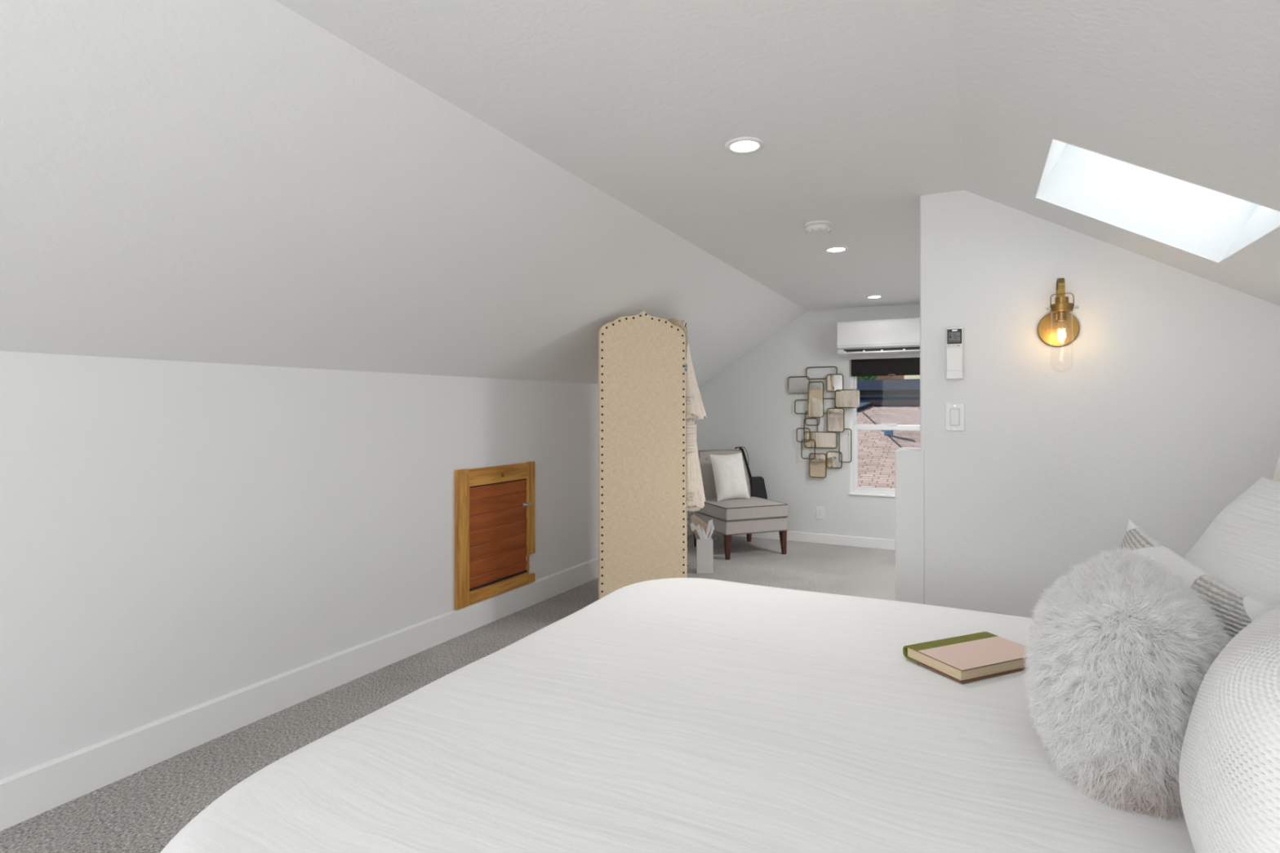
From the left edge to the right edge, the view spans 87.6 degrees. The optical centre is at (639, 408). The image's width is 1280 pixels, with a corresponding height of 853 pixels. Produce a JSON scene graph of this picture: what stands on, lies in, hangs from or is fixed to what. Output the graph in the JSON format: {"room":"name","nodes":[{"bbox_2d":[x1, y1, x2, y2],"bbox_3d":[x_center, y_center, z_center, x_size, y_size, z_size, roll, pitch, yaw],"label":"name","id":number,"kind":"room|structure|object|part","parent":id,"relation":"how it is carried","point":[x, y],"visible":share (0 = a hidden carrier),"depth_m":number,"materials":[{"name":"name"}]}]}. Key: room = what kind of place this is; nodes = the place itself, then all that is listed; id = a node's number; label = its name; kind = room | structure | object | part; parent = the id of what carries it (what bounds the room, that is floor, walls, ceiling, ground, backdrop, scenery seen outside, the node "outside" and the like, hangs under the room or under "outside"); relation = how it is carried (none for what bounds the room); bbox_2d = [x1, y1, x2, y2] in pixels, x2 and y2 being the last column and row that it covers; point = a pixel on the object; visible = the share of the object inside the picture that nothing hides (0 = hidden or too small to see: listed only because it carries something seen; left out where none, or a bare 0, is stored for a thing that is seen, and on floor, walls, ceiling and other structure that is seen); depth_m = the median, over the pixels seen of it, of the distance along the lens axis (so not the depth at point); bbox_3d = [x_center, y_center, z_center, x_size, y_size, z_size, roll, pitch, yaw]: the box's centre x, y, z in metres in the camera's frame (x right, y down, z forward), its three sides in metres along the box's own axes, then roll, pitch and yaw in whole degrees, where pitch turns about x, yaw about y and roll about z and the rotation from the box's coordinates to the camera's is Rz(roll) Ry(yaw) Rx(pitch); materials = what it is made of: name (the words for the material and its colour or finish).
{"room":"bedroom","nodes":[
{"label":"bedroom","id":0,"kind":"room"},
{"bbox_2d":[0,351,694,779],"bbox_3d":[-1.271,0.545,3.239,0.051,1.450,8.055,0,0,27],"label":"wall","id":1,"kind":"structure","parent":0,"point":[175,536],"depth_m":2.60,"materials":[{"name":"white paint"}]},
{"bbox_2d":[0,520,693,831],"bbox_3d":[-1.266,1.196,3.237,0.072,0.148,8.056,0,0,27],"label":"baseboard","id":2,"kind":"structure","parent":1,"relation":"attached to","point":[24,795],"depth_m":2.64,"materials":[{"name":"white paint"}]},
{"bbox_2d":[454,461,535,609],"bbox_3d":[-0.849,0.733,4.009,0.036,0.775,0.700,0,0,29],"label":"access hatch","id":3,"kind":"object","parent":1,"relation":"attached to","point":[495,506],"visible":1,"depth_m":3.97,"materials":[{"name":"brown wood"}]},
{"bbox_3d":[-0.851,0.747,4.024,0.011,0.583,0.516,0,0,29],"label":"door panel","id":4,"kind":"part","parent":3,"relation":"part of","materials":[{"name":"red wood"}]},
{"bbox_2d":[525,554,532,573],"bbox_3d":[-0.711,1.002,4.289,0.008,0.117,0.072,0,0,24],"label":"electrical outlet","id":5,"kind":"object","parent":3,"relation":"attached to","point":[530,555],"visible":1,"depth_m":4.30,"materials":[{"name":"white plastic"}]},
{"bbox_2d":[0,0,807,387],"bbox_3d":[-0.766,-0.546,2.986,1.220,0.748,8.055,0,0,27],"label":"ceiling","id":6,"kind":"structure","parent":0,"point":[241,182],"depth_m":2.09,"materials":[{"name":"white paint"}]},
{"bbox_2d":[0,533,895,852],"bbox_3d":[0.139,1.330,2.533,4.380,0.120,8.355,0,0,27],"label":"floor","id":7,"kind":"structure","parent":0,"point":[141,811],"depth_m":2.77,"materials":[{"name":"carpet"}]},
{"bbox_2d":[598,311,688,599],"bbox_3d":[0.167,0.339,4.284,0.335,1.863,0.997,0,0,35],"label":"folding screen","id":8,"kind":"object","parent":7,"relation":"on","point":[642,367],"visible":0.88,"depth_m":4.06,"materials":[{"name":"beige fabric"}]},
{"bbox_3d":[0.291,0.324,4.494,0.030,1.833,0.571,0,0,6],"label":"panel","id":9,"kind":"part","parent":8,"relation":"part of","materials":[{"name":"beige fabric"}]},
{"bbox_2d":[667,318,706,512],"bbox_3d":[0.336,0.048,4.423,0.224,1.225,0.559,0,0,13],"label":"lace shawl","id":10,"kind":"object","parent":8,"relation":"hanging from","point":[695,409],"visible":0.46,"depth_m":4.25,"materials":[{"name":"beige fabric"}]},
{"bbox_3d":[0.314,0.196,4.463,0.125,0.178,0.494,0,0,6],"label":"crochet panel","id":11,"kind":"part","parent":10,"relation":"part of","materials":[{"name":"beige fabric"}]},
{"bbox_2d":[160,577,1195,852],"bbox_3d":[0.528,0.922,1.186,2.141,0.697,1.920,0,0,27],"label":"bed","id":12,"kind":"object","parent":7,"relation":"on","point":[670,715],"visible":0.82,"depth_m":1.12,"materials":[{"name":"white fabric"}]},
{"bbox_2d":[902,631,1029,684],"bbox_3d":[0.757,0.561,1.518,0.253,0.030,0.166,0,0,-23],"label":"book","id":13,"kind":"object","parent":12,"relation":"on","point":[969,658],"visible":0.92,"depth_m":1.48,"materials":[{"name":"brown paper"}]},
{"bbox_2d":[1021,545,1232,822],"bbox_3d":[0.812,0.453,1.117,0.311,0.394,0.453,0,0,35],"label":"cushion","id":14,"kind":"object","parent":12,"relation":"on","point":[1120,654],"visible":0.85,"depth_m":0.98,"materials":[{"name":"grey fur"}]},
{"bbox_2d":[1118,519,1270,639],"bbox_3d":[1.067,0.466,1.330,0.214,0.398,0.636,0,0,11],"label":"knit cushion","id":15,"kind":"object","parent":12,"relation":"on","point":[1237,610],"visible":0.23,"depth_m":1.19,"materials":[{"name":"white fabric"}]},
{"bbox_2d":[1178,604,1279,852],"bbox_3d":[0.823,0.438,0.785,0.461,0.399,0.282,0,0,-39],"label":"pillow","id":16,"kind":"object","parent":12,"relation":"on","point":[1229,767],"visible":1,"depth_m":0.72,"materials":[{"name":"white fabric"}]},
{"bbox_2d":[1183,477,1279,608],"bbox_3d":[1.183,0.397,1.204,0.317,0.484,0.700,0,0,12],"label":"pleated pillow","id":17,"kind":"object","parent":12,"relation":"on","point":[1240,548],"visible":0.25,"depth_m":1.32,"materials":[{"name":"white fabric"}]},
{"bbox_2d":[689,514,719,573],"bbox_3d":[0.497,1.046,5.157,0.224,0.447,0.091,0,0,3],"label":"gift bag","id":18,"kind":"object","parent":7,"relation":"on","point":[704,545],"visible":1,"depth_m":5.12,"materials":[{"name":"white paper"}]},
{"bbox_2d":[692,449,787,559],"bbox_3d":[0.865,0.833,6.010,0.621,0.875,0.726,0,0,-22],"label":"slipper chair","id":19,"kind":"object","parent":7,"relation":"on","point":[736,516],"visible":0.73,"depth_m":5.75,"materials":[{"name":"grey fabric"}]},
{"bbox_3d":[0.525,1.165,6.114,0.052,0.210,0.053,0,0,-22],"label":"leg","id":20,"kind":"part","parent":19,"relation":"part of","materials":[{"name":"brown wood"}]},
{"bbox_3d":[0.764,0.682,6.257,0.601,0.575,0.191,0,0,-22],"label":"backrest","id":21,"kind":"part","parent":19,"relation":"part of","materials":[{"name":"grey fabric"}]},
{"bbox_3d":[0.735,1.165,5.605,0.052,0.210,0.053,0,0,-22],"label":"leg","id":22,"kind":"part","parent":19,"relation":"part of","materials":[{"name":"brown wood"}]},
{"bbox_2d":[709,452,750,501],"bbox_3d":[0.805,0.615,5.993,0.335,0.416,0.204,0,0,-25],"label":"throw pillow","id":23,"kind":"object","parent":19,"relation":"on","point":[729,474],"visible":1,"depth_m":5.93,"materials":[{"name":"beige fabric"}]},
{"bbox_3d":[0.884,1.005,5.964,0.610,0.120,0.610,0,0,-22],"label":"seat frame","id":24,"kind":"part","parent":19,"relation":"part of","materials":[{"name":"grey fabric"}]},
{"bbox_2d":[697,497,787,520],"bbox_3d":[0.897,0.878,5.934,0.616,0.130,0.556,0,0,-22],"label":"seat cushion","id":25,"kind":"object","parent":19,"relation":"on","point":[753,508],"depth_m":5.73,"materials":[{"name":"grey fabric"}]},
{"bbox_3d":[1.034,1.165,6.324,0.052,0.210,0.053,0,0,-22],"label":"leg","id":26,"kind":"part","parent":19,"relation":"part of","materials":[{"name":"brown wood"}]},
{"bbox_2d":[734,446,767,499],"bbox_3d":[1.054,0.684,6.338,0.313,0.632,0.120,0,0,15],"label":"shoulder bag","id":27,"kind":"object","parent":19,"relation":"hanging from","point":[757,484],"visible":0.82,"depth_m":6.28,"materials":[{"name":"black leather"}]},
{"bbox_3d":[1.244,1.165,5.814,0.052,0.210,0.053,0,0,-22],"label":"leg","id":28,"kind":"part","parent":19,"relation":"part of","materials":[{"name":"brown wood"}]},
{"bbox_2d":[1272,453,1279,482],"bbox_3d":[1.933,0.655,1.850,0.300,1.230,0.300,0,0,27],"label":"floor lamp","id":29,"kind":"object","parent":7,"relation":"on","point":[1276,477],"visible":0.26,"depth_m":1.91,"materials":[{"name":"white fabric"}]},
{"bbox_2d":[274,0,963,311],"bbox_3d":[0.393,-0.945,2.406,1.372,0.050,8.055,0,0,27],"label":"ceiling","id":30,"kind":"structure","parent":0,"point":[854,106],"depth_m":2.02,"materials":[{"name":"white paint"}]},
{"bbox_2d":[724,137,764,153],"bbox_3d":[0.365,-0.916,2.333,0.136,0.007,0.136,0,0,27],"label":"recessed light","id":31,"kind":"object","parent":30,"relation":"in","point":[742,144],"visible":1,"depth_m":2.32,"materials":[{"name":"white plastic"}]},
{"bbox_2d":[731,141,758,151],"bbox_3d":[0.365,-0.918,2.333,0.096,0.004,0.096,0,0,31],"label":"diffuser","id":32,"kind":"object","parent":31,"relation":"attached to","point":[735,145],"depth_m":2.33,"materials":[{"name":"white plastic"}]},
{"bbox_2d":[804,220,831,235],"bbox_3d":[0.891,-0.897,3.337,0.132,0.045,0.132,0,0,27],"label":"smoke detector","id":33,"kind":"object","parent":30,"relation":"attached to","point":[816,227],"visible":1,"depth_m":3.29,"materials":[{"name":"white plastic"}]},
{"bbox_2d":[823,246,848,253],"bbox_3d":[1.135,-0.916,3.861,0.136,0.007,0.136,0,0,27],"label":"recessed light","id":34,"kind":"object","parent":30,"relation":"in","point":[832,249],"visible":1,"depth_m":3.85,"materials":[{"name":"white plastic"}]},
{"bbox_2d":[827,248,844,251],"bbox_3d":[1.135,-0.918,3.861,0.096,0.004,0.096,0,0,31],"label":"diffuser","id":35,"kind":"object","parent":34,"relation":"attached to","point":[828,249],"depth_m":3.86,"materials":[{"name":"white plastic"}]},
{"bbox_2d":[866,295,883,298],"bbox_3d":[1.933,-0.916,5.507,0.136,0.007,0.136,0,0,27],"label":"recessed light","id":36,"kind":"object","parent":30,"relation":"in","point":[868,296],"visible":1,"depth_m":5.49,"materials":[{"name":"white plastic"}]},
{"bbox_2d":[694,303,919,539],"bbox_3d":[2.207,0.165,6.075,3.613,2.210,0.130,0,0,27],"label":"wall","id":37,"kind":"structure","parent":0,"point":[748,404],"depth_m":6.37,"materials":[{"name":"white paint"}]},
{"bbox_2d":[709,530,895,550],"bbox_3d":[2.182,1.224,6.007,3.597,0.092,0.014,0,0,27],"label":"baseboard","id":38,"kind":"structure","parent":37,"relation":"attached to","point":[854,541],"depth_m":6.20,"materials":[{"name":"white paint"}]},
{"bbox_2d":[816,506,823,519],"bbox_3d":[1.688,0.983,6.258,0.072,0.117,0.008,0,0,27],"label":"electrical outlet","id":39,"kind":"object","parent":37,"relation":"attached to","point":[820,510],"visible":1,"depth_m":6.26,"materials":[{"name":"white plastic"}]},
{"bbox_2d":[787,366,860,478],"bbox_3d":[1.708,0.132,6.224,0.665,1.040,0.050,0,0,27],"label":"wall mirror","id":40,"kind":"object","parent":37,"relation":"attached to","point":[843,398],"visible":1,"depth_m":6.21,"materials":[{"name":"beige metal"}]},
{"bbox_2d":[788,377,808,393],"bbox_3d":[1.504,-0.218,6.329,0.196,0.154,0.016,0,0,27],"label":"mirror","id":41,"kind":"object","parent":40,"relation":"attached to","point":[796,384],"depth_m":6.33,"materials":[{"name":"clear glass"}]},
{"bbox_3d":[1.504,-0.218,6.328,0.207,0.165,0.010,0,0,27],"label":"frame","id":42,"kind":"part","parent":40,"relation":"part of","materials":[{"name":"gold metal"}]},
{"bbox_3d":[1.546,-0.011,6.307,0.175,0.140,0.010,0,0,27],"label":"frame","id":43,"kind":"part","parent":40,"relation":"part of","materials":[{"name":"gold metal"}]},
{"bbox_3d":[1.541,0.255,6.302,0.133,0.137,0.010,0,0,27],"label":"frame","id":44,"kind":"part","parent":40,"relation":"part of","materials":[{"name":"gold metal"}]},
{"bbox_3d":[1.581,0.388,6.274,0.133,0.186,0.010,0,0,27],"label":"frame","id":45,"kind":"part","parent":40,"relation":"part of","materials":[{"name":"gold metal"}]},
{"bbox_3d":[1.608,0.184,6.284,0.134,0.186,0.010,0,0,27],"label":"frame","id":46,"kind":"part","parent":40,"relation":"part of","materials":[{"name":"gold metal"}]},
{"bbox_3d":[1.617,0.097,6.264,0.140,0.140,0.010,0,0,27],"label":"frame","id":47,"kind":"part","parent":40,"relation":"part of","materials":[{"name":"gold metal"}]},
{"bbox_2d":[808,382,822,417],"bbox_3d":[1.644,-0.082,6.243,0.136,0.326,0.027,0,0,27],"label":"mirror","id":48,"kind":"object","parent":40,"relation":"attached to","point":[815,388],"depth_m":6.24,"materials":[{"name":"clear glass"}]},
{"bbox_3d":[1.644,-0.082,6.243,0.147,0.336,0.010,0,0,27],"label":"frame","id":49,"kind":"part","parent":40,"relation":"part of","materials":[{"name":"gold metal"}]},
{"bbox_3d":[1.662,0.538,6.242,0.160,0.230,0.010,0,0,27],"label":"frame","id":50,"kind":"part","parent":40,"relation":"part of","materials":[{"name":"gold metal"}]},
{"bbox_2d":[809,453,825,476],"bbox_3d":[1.662,0.538,6.242,0.150,0.220,0.003,0,0,27],"label":"mirror","id":51,"kind":"object","parent":40,"relation":"attached to","point":[817,461],"depth_m":6.24,"materials":[{"name":"clear glass"}]},
{"bbox_2d":[804,432,835,447],"bbox_3d":[1.686,0.298,6.238,0.297,0.146,0.003,0,0,27],"label":"mirror","id":52,"kind":"object","parent":40,"relation":"attached to","point":[811,439],"depth_m":6.24,"materials":[{"name":"clear glass"}]},
{"bbox_3d":[1.685,0.298,6.237,0.308,0.156,0.010,0,0,27],"label":"frame","id":53,"kind":"part","parent":40,"relation":"part of","materials":[{"name":"gold metal"}]},
{"bbox_3d":[1.696,-0.328,6.240,0.291,0.120,0.010,0,0,27],"label":"frame","id":54,"kind":"part","parent":40,"relation":"part of","materials":[{"name":"gold metal"}]},
{"bbox_3d":[1.801,0.481,6.188,0.144,0.157,0.010,0,0,27],"label":"frame","id":55,"kind":"part","parent":40,"relation":"part of","materials":[{"name":"gold metal"}]},
{"bbox_2d":[827,452,840,467],"bbox_3d":[1.801,0.481,6.188,0.134,0.147,0.003,0,0,27],"label":"mirror","id":56,"kind":"object","parent":40,"relation":"attached to","point":[833,458],"depth_m":6.19,"materials":[{"name":"clear glass"}]},
{"bbox_3d":[1.801,-0.233,6.172,0.156,0.165,0.010,0,0,27],"label":"frame","id":57,"kind":"part","parent":40,"relation":"part of","materials":[{"name":"gold metal"}]},
{"bbox_2d":[826,374,842,391],"bbox_3d":[1.801,-0.233,6.172,0.146,0.154,0.003,0,0,27],"label":"mirror","id":58,"kind":"object","parent":40,"relation":"attached to","point":[834,382],"depth_m":6.17,"materials":[{"name":"clear glass"}]},
{"bbox_3d":[1.807,0.111,6.169,0.160,0.227,0.010,0,0,27],"label":"frame","id":59,"kind":"part","parent":40,"relation":"part of","materials":[{"name":"gold metal"}]},
{"bbox_2d":[827,408,843,431],"bbox_3d":[1.807,0.111,6.169,0.150,0.217,0.003,0,0,28],"label":"mirror","id":60,"kind":"object","parent":40,"relation":"attached to","point":[835,416],"depth_m":6.17,"materials":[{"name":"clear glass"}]},
{"bbox_3d":[1.887,0.345,6.137,0.117,0.316,0.010,0,0,27],"label":"frame","id":61,"kind":"part","parent":40,"relation":"part of","materials":[{"name":"gold metal"}]},
{"bbox_3d":[1.899,-0.085,6.115,0.226,0.172,0.010,0,0,27],"label":"frame","id":62,"kind":"part","parent":40,"relation":"part of","materials":[{"name":"gold metal"}]},
{"bbox_2d":[835,390,859,407],"bbox_3d":[1.899,-0.085,6.116,0.216,0.162,0.003,0,0,30],"label":"mirror","id":63,"kind":"object","parent":40,"relation":"attached to","point":[844,398],"depth_m":6.11,"materials":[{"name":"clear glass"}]},
{"bbox_2d":[836,316,919,356],"bbox_3d":[2.167,-0.627,5.891,0.800,0.307,0.234,0,0,27],"label":"air conditioner","id":64,"kind":"object","parent":37,"relation":"attached to","point":[900,335],"visible":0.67,"depth_m":5.82,"materials":[{"name":"white plastic"}]},
{"bbox_2d":[844,346,919,351],"bbox_3d":[2.136,-0.508,5.829,0.690,0.031,0.012,0,0,27],"label":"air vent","id":65,"kind":"object","parent":64,"relation":"attached to","point":[867,348],"depth_m":5.84,"materials":[{"name":"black plastic"}]},
{"bbox_2d":[848,360,919,497],"bbox_3d":[2.278,0.175,6.021,0.742,1.243,0.122,0,0,27],"label":"window","id":66,"kind":"structure","parent":37,"relation":"in","point":[855,490],"depth_m":6.15,"materials":[{"name":"white plastic"}]},
{"bbox_3d":[2.260,0.789,5.986,0.742,0.015,0.042,0,0,27],"label":"sill","id":67,"kind":"part","parent":66,"relation":"part of","materials":[{"name":"white paint"}]},
{"bbox_3d":[2.288,0.170,6.040,0.742,1.231,0.080,0,0,27],"label":"frame","id":68,"kind":"part","parent":66,"relation":"part of","materials":[{"name":"white plastic"}]},
{"bbox_2d":[851,357,919,376],"bbox_3d":[2.257,-0.369,5.982,0.704,0.158,0.051,0,0,27],"label":"roller blind","id":69,"kind":"object","parent":66,"relation":"attached to","point":[904,366],"visible":0.7,"depth_m":6.00,"materials":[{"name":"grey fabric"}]},
{"bbox_3d":[2.280,0.457,6.026,0.670,0.597,0.028,0,0,27],"label":"sash","id":70,"kind":"part","parent":66,"relation":"part of","materials":[{"name":"white plastic"}]},
{"bbox_3d":[2.295,-0.116,6.054,0.670,0.601,0.028,0,0,27],"label":"sash","id":71,"kind":"part","parent":66,"relation":"part of","materials":[{"name":"glass"}]},
{"bbox_2d":[895,447,924,604],"bbox_3d":[1.228,0.727,3.014,0.118,1.086,0.241,0,0,27],"label":"wall","id":72,"kind":"structure","parent":0,"point":[909,461],"depth_m":2.91,"materials":[{"name":"white paint"}]},
{"bbox_2d":[920,190,1279,617],"bbox_3d":[1.808,0.170,2.662,1.271,2.200,0.120,0,0,27],"label":"wall partition","id":73,"kind":"structure","parent":0,"point":[1166,412],"depth_m":2.66,"materials":[{"name":"white paint"}]},
{"bbox_2d":[945,326,964,379],"bbox_3d":[1.328,-0.232,2.819,0.070,0.224,0.030,0,0,27],"label":"remote holder","id":74,"kind":"object","parent":73,"relation":"attached to","point":[953,326],"visible":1,"depth_m":2.82,"materials":[{"name":"white plastic"}]},
{"bbox_2d":[946,326,963,379],"bbox_3d":[1.326,-0.231,2.814,0.064,0.218,0.024,0,0,27],"label":"remote control","id":75,"kind":"object","parent":74,"relation":"in","point":[954,335],"visible":1,"depth_m":2.80,"materials":[{"name":"white plastic"}]},
{"bbox_2d":[945,403,964,431],"bbox_3d":[1.333,0.038,2.826,0.074,0.117,0.012,0,0,27],"label":"light switch","id":76,"kind":"object","parent":73,"relation":"attached to","point":[954,412],"visible":1,"depth_m":2.82,"materials":[{"name":"white plastic"}]},
{"bbox_2d":[1037,277,1079,372],"bbox_3d":[1.632,-0.321,2.592,0.144,0.367,0.163,0,0,27],"label":"wall sconce","id":77,"kind":"object","parent":73,"relation":"attached to","point":[1059,327],"visible":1,"depth_m":2.63,"materials":[{"name":"gold metal"}]},
{"bbox_3d":[1.638,-0.423,2.603,0.021,0.162,0.117,0,0,27],"label":"arm","id":78,"kind":"part","parent":77,"relation":"part of","materials":[{"name":"gold metal"}]},
{"bbox_2d":[1057,311,1066,321],"bbox_3d":[1.613,-0.351,2.553,0.032,0.036,0.032,0,0,27],"label":"socket","id":79,"kind":"object","parent":77,"relation":"attached to","point":[1061,316],"depth_m":2.54,"materials":[{"name":"gold metal"}]},
{"bbox_2d":[954,0,1279,306],"bbox_3d":[1.498,-0.615,1.853,1.100,0.610,8.055,0,0,27],"label":"ceiling","id":80,"kind":"structure","parent":0,"point":[1188,91],"depth_m":1.57,"materials":[{"name":"white paint"}]},
{"bbox_2d":[1034,137,1279,263],"bbox_3d":[1.667,-0.784,2.051,0.742,0.594,0.730,0,0,27],"label":"window","id":81,"kind":"structure","parent":80,"relation":"attached to","point":[1197,220],"depth_m":2.32,"materials":[{"name":"glass"}]},
{"label":"outside","id":82,"kind":"structure","parent":0,"visible":0},
{"label":"ground","id":83,"kind":"structure","parent":82,"visible":0},
{"bbox_2d":[857,376,877,380],"bbox_3d":[7.865,0.855,26.271,2.869,7.230,2.877,0,0,27],"label":"leafy tree","id":84,"kind":"object","parent":83,"relation":"on","point":[859,378],"visible":0.02,"depth_m":25.51,"materials":[{"name":"green plant"}]},
{"bbox_2d":[859,375,904,379],"bbox_3d":[10.631,0.995,31.023,2.730,6.950,5.100,0,0,27],"label":"building","id":85,"kind":"structure","parent":83,"relation":"on","point":[880,377],"depth_m":28.43,"materials":[{"name":"brick"}]},
{"bbox_2d":[857,400,919,488],"bbox_3d":[7.136,2.159,11.882,15.880,4.622,12.061,0,0,27],"label":"house","id":86,"kind":"structure","parent":83,"relation":"on","point":[877,449],"depth_m":10.43,"materials":[{"name":"pink brick"}]},
{"bbox_2d":[880,422,897,436],"bbox_3d":[3.955,0.355,10.601,0.220,0.230,0.160,0,0,27],"label":"roof vent","id":87,"kind":"object","parent":86,"relation":"attached to","point":[886,433],"depth_m":10.56,"materials":[{"name":"blue metal"}]},
{"bbox_2d":[874,404,919,406],"bbox_3d":[9.784,-0.037,11.588,10.880,0.065,0.045,0,0,27],"label":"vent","id":88,"kind":"object","parent":86,"relation":"attached to","point":[874,405],"depth_m":13.80,"materials":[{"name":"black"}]},
{"bbox_2d":[857,378,919,406],"bbox_3d":[9.985,1.820,19.940,18.000,5.300,3.400,0,0,27],"label":"house","id":89,"kind":"structure","parent":83,"relation":"on","point":[908,389],"depth_m":19.51,"materials":[{"name":"blue"}]},
{"bbox_3d":[9.318,-0.280,18.607,17.600,0.220,0.001,0,0,27],"label":"slate panel","id":90,"kind":"part","parent":89,"relation":"part of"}
]}

